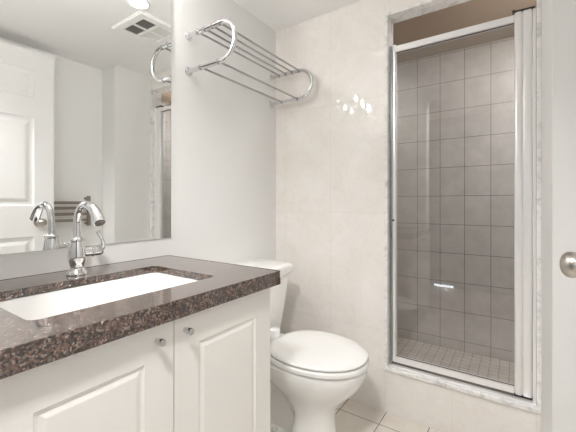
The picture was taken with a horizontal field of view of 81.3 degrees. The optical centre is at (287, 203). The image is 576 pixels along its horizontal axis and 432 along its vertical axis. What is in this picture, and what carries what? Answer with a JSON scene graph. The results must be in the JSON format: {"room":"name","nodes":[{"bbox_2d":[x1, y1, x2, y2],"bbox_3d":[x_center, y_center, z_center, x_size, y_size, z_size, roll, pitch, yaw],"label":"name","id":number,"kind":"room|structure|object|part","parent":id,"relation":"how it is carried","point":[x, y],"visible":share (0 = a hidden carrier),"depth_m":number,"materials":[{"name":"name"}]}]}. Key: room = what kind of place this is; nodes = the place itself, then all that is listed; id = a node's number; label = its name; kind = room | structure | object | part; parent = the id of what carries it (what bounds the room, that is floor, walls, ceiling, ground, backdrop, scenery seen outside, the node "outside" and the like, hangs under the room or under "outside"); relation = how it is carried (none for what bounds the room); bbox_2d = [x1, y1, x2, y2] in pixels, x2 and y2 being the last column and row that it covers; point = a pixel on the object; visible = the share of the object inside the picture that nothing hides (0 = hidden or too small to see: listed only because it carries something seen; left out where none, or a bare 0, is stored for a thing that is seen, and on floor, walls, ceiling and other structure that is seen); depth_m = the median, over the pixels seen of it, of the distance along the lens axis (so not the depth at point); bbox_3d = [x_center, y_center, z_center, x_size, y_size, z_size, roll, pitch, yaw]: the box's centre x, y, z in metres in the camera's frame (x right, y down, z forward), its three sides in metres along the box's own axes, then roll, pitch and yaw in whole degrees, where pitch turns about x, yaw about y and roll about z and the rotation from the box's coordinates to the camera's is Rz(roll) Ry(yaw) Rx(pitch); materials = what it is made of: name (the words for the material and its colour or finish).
{"room":"bathroom","nodes":[
{"label":"bathroom","id":0,"kind":"room"},
{"bbox_2d":[0,0,275,279],"bbox_3d":[-0.566,-0.006,1.470,0.100,2.136,1.771,0,0,34],"label":"wall","id":1,"kind":"structure","parent":0,"point":[223,131],"depth_m":1.67,"materials":[{"name":"white paint"}]},
{"bbox_2d":[0,0,170,254],"bbox_3d":[-0.725,-0.394,1.142,0.006,1.088,0.768,0,0,34],"label":"mirror","id":2,"kind":"object","parent":1,"relation":"attached to","point":[85,85],"visible":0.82,"depth_m":1.17,"materials":[{"name":"white mirror"}]},
{"bbox_2d":[185,19,313,107],"bbox_3d":[-0.157,-0.685,1.714,0.300,0.207,0.669,0,0,34],"label":"towel shelf","id":3,"kind":"object","parent":1,"relation":"attached to","point":[189,36],"visible":1,"depth_m":1.60,"materials":[{"name":"silver metal"}]},
{"bbox_3d":[-0.226,-0.767,1.762,0.025,0.025,0.650,0,0,34],"label":"rod","id":4,"kind":"part","parent":3,"relation":"part of","materials":[{"name":"silver metal"}]},
{"bbox_3d":[-0.210,-0.604,1.751,0.025,0.025,0.650,0,0,34],"label":"rod","id":5,"kind":"part","parent":3,"relation":"part of","materials":[{"name":"silver metal"}]},
{"bbox_3d":[-0.188,-0.767,1.736,0.025,0.025,0.650,0,0,34],"label":"rod","id":6,"kind":"part","parent":3,"relation":"part of","materials":[{"name":"silver metal"}]},
{"bbox_3d":[-0.150,-0.767,1.710,0.025,0.025,0.650,0,0,34],"label":"rod","id":7,"kind":"part","parent":3,"relation":"part of","materials":[{"name":"silver metal"}]},
{"bbox_3d":[-0.120,-0.604,1.689,0.025,0.025,0.650,0,0,34],"label":"rod","id":8,"kind":"part","parent":3,"relation":"part of","materials":[{"name":"silver metal"}]},
{"bbox_3d":[-0.112,-0.767,1.684,0.025,0.025,0.650,0,0,34],"label":"rod","id":9,"kind":"part","parent":3,"relation":"part of","materials":[{"name":"silver metal"}]},
{"bbox_2d":[232,0,535,63],"bbox_3d":[0.453,-1.104,1.295,1.980,0.100,2.630,0,0,34],"label":"ceiling","id":10,"kind":"structure","parent":0,"point":[472,12],"depth_m":1.93,"materials":[{"name":"beige paint"}]},
{"bbox_2d":[335,399,440,431],"bbox_3d":[0.092,1.102,0.991,1.727,0.080,1.681,0,0,34],"label":"floor","id":11,"kind":"structure","parent":0,"point":[351,416],"depth_m":1.63,"materials":[{"name":"beige tile"}]},
{"bbox_2d":[0,288,269,431],"bbox_3d":[-0.490,0.655,0.958,0.598,0.814,0.730,0,0,34],"label":"vanity cabinet","id":12,"kind":"object","parent":11,"relation":"on","point":[208,370],"visible":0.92,"depth_m":0.78,"materials":[{"name":"white wood"}]},
{"bbox_3d":[-0.378,0.612,0.653,0.018,0.674,0.352,0,0,34],"label":"door","id":13,"kind":"part","parent":12,"relation":"part of","materials":[{"name":"white wood"}]},
{"bbox_2d":[0,255,280,379],"bbox_3d":[-0.485,0.246,0.970,0.596,0.044,0.761,0,0,34],"label":"countertop","id":14,"kind":"structure","parent":12,"relation":"on","point":[25,345],"depth_m":0.77,"materials":[{"name":"brown stone"}]},
{"bbox_2d":[66,201,105,276],"bbox_3d":[-0.598,0.109,1.045,0.185,0.233,0.113,0,0,34],"label":"faucet","id":15,"kind":"object","parent":14,"relation":"on","point":[77,252],"visible":1,"depth_m":1.04,"materials":[{"name":"silver metal"}]},
{"bbox_3d":[-0.606,0.051,1.018,0.166,0.118,0.034,0,0,34],"label":"spout","id":16,"kind":"part","parent":15,"relation":"part of","materials":[{"name":"silver metal"}]},
{"bbox_3d":[-0.625,0.128,1.115,0.033,0.074,0.027,0,0,34],"label":"lever","id":17,"kind":"part","parent":15,"relation":"part of","materials":[{"name":"silver metal"}]},
{"bbox_2d":[0,272,198,319],"bbox_3d":[-0.486,0.322,0.925,0.373,0.145,0.540,0,0,34],"label":"sink","id":18,"kind":"object","parent":14,"relation":"in","point":[48,304],"visible":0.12,"depth_m":1.01,"materials":[{"name":"white ceramic"}]},
{"bbox_3d":[-0.286,0.309,0.749,0.025,0.017,0.017,0,0,34],"label":"knob","id":19,"kind":"part","parent":12,"relation":"part of","materials":[{"name":"silver metal"}]},
{"bbox_3d":[-0.242,0.309,0.814,0.025,0.017,0.017,0,0,34],"label":"knob","id":20,"kind":"part","parent":12,"relation":"part of","materials":[{"name":"silver metal"}]},
{"bbox_3d":[-0.171,0.612,0.955,0.018,0.674,0.374,0,0,34],"label":"door","id":21,"kind":"part","parent":12,"relation":"part of","materials":[{"name":"white wood"}]},
{"bbox_2d":[235,259,369,431],"bbox_3d":[0.013,0.689,1.565,0.740,0.749,0.408,0,0,34],"label":"toilet","id":22,"kind":"object","parent":11,"relation":"on","point":[312,372],"visible":0.66,"depth_m":1.41,"materials":[{"name":"white ceramic"}]},
{"bbox_3d":[-0.181,0.339,1.698,0.270,0.047,0.408,0,0,34],"label":"tank lid","id":23,"kind":"part","parent":22,"relation":"part of","materials":[{"name":"white ceramic"}]},
{"bbox_3d":[-0.184,0.523,1.700,0.241,0.322,0.376,0,0,34],"label":"tank","id":24,"kind":"part","parent":22,"relation":"part of","materials":[{"name":"white ceramic"}]},
{"bbox_3d":[0.133,0.644,1.483,0.440,0.022,0.370,0,0,34],"label":"lid","id":25,"kind":"part","parent":22,"relation":"part of","materials":[{"name":"white plastic"}]},
{"bbox_3d":[0.134,0.666,1.483,0.447,0.022,0.376,0,0,34],"label":"seat","id":26,"kind":"part","parent":22,"relation":"part of","materials":[{"name":"white plastic"}]},
{"bbox_2d":[276,0,541,431],"bbox_3d":[0.620,-0.006,1.676,1.627,2.136,0.085,0,0,34],"label":"wall","id":27,"kind":"structure","parent":0,"point":[330,142],"depth_m":1.84,"materials":[{"name":"beige tile"}]},
{"bbox_2d":[383,0,540,414],"bbox_3d":[0.776,-0.059,1.565,0.643,1.812,0.103,0,0,34],"label":"trim","id":28,"kind":"structure","parent":27,"relation":"attached to","point":[427,6],"depth_m":1.59,"materials":[{"name":"grey stone"}]},
{"bbox_2d":[389,6,535,405],"bbox_3d":[0.779,0.003,1.564,0.607,1.647,0.060,0,0,34],"label":"shower door","id":29,"kind":"structure","parent":27,"relation":"attached to","point":[523,389],"depth_m":1.41,"materials":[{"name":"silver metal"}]},
{"bbox_3d":[0.764,-0.786,1.582,0.502,0.031,0.032,0,0,34],"label":"rail","id":30,"kind":"part","parent":29,"relation":"part of","materials":[{"name":"silver metal"}]},
{"bbox_3d":[0.764,0.796,1.582,0.502,0.028,0.032,0,0,34],"label":"rail","id":31,"kind":"part","parent":29,"relation":"part of","materials":[{"name":"silver metal"}]},
{"bbox_2d":[397,37,513,361],"bbox_3d":[1.345,-0.006,2.230,1.560,2.136,0.080,0,0,34],"label":"wall","id":32,"kind":"structure","parent":0,"point":[455,109],"depth_m":2.31,"materials":[{"name":"beige tile"}]},
{"bbox_2d":[397,337,513,383],"bbox_3d":[1.102,1.060,1.873,1.400,0.104,0.784,0,0,34],"label":"floor","id":33,"kind":"structure","parent":0,"point":[502,370],"depth_m":2.17,"materials":[{"name":"tile"}]},
{"bbox_2d":[542,0,575,431],"bbox_3d":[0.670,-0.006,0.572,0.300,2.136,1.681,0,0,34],"label":"door","id":34,"kind":"structure","parent":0,"point":[558,16],"depth_m":1.09,"materials":[{"name":"white paint"}]},
{"bbox_2d":[559,252,575,277],"bbox_3d":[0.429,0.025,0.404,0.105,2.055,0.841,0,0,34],"label":"door knob","id":35,"kind":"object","parent":34,"relation":"attached to","point":[567,263],"depth_m":0.69,"materials":[{"name":"silver metal"}]}
]}

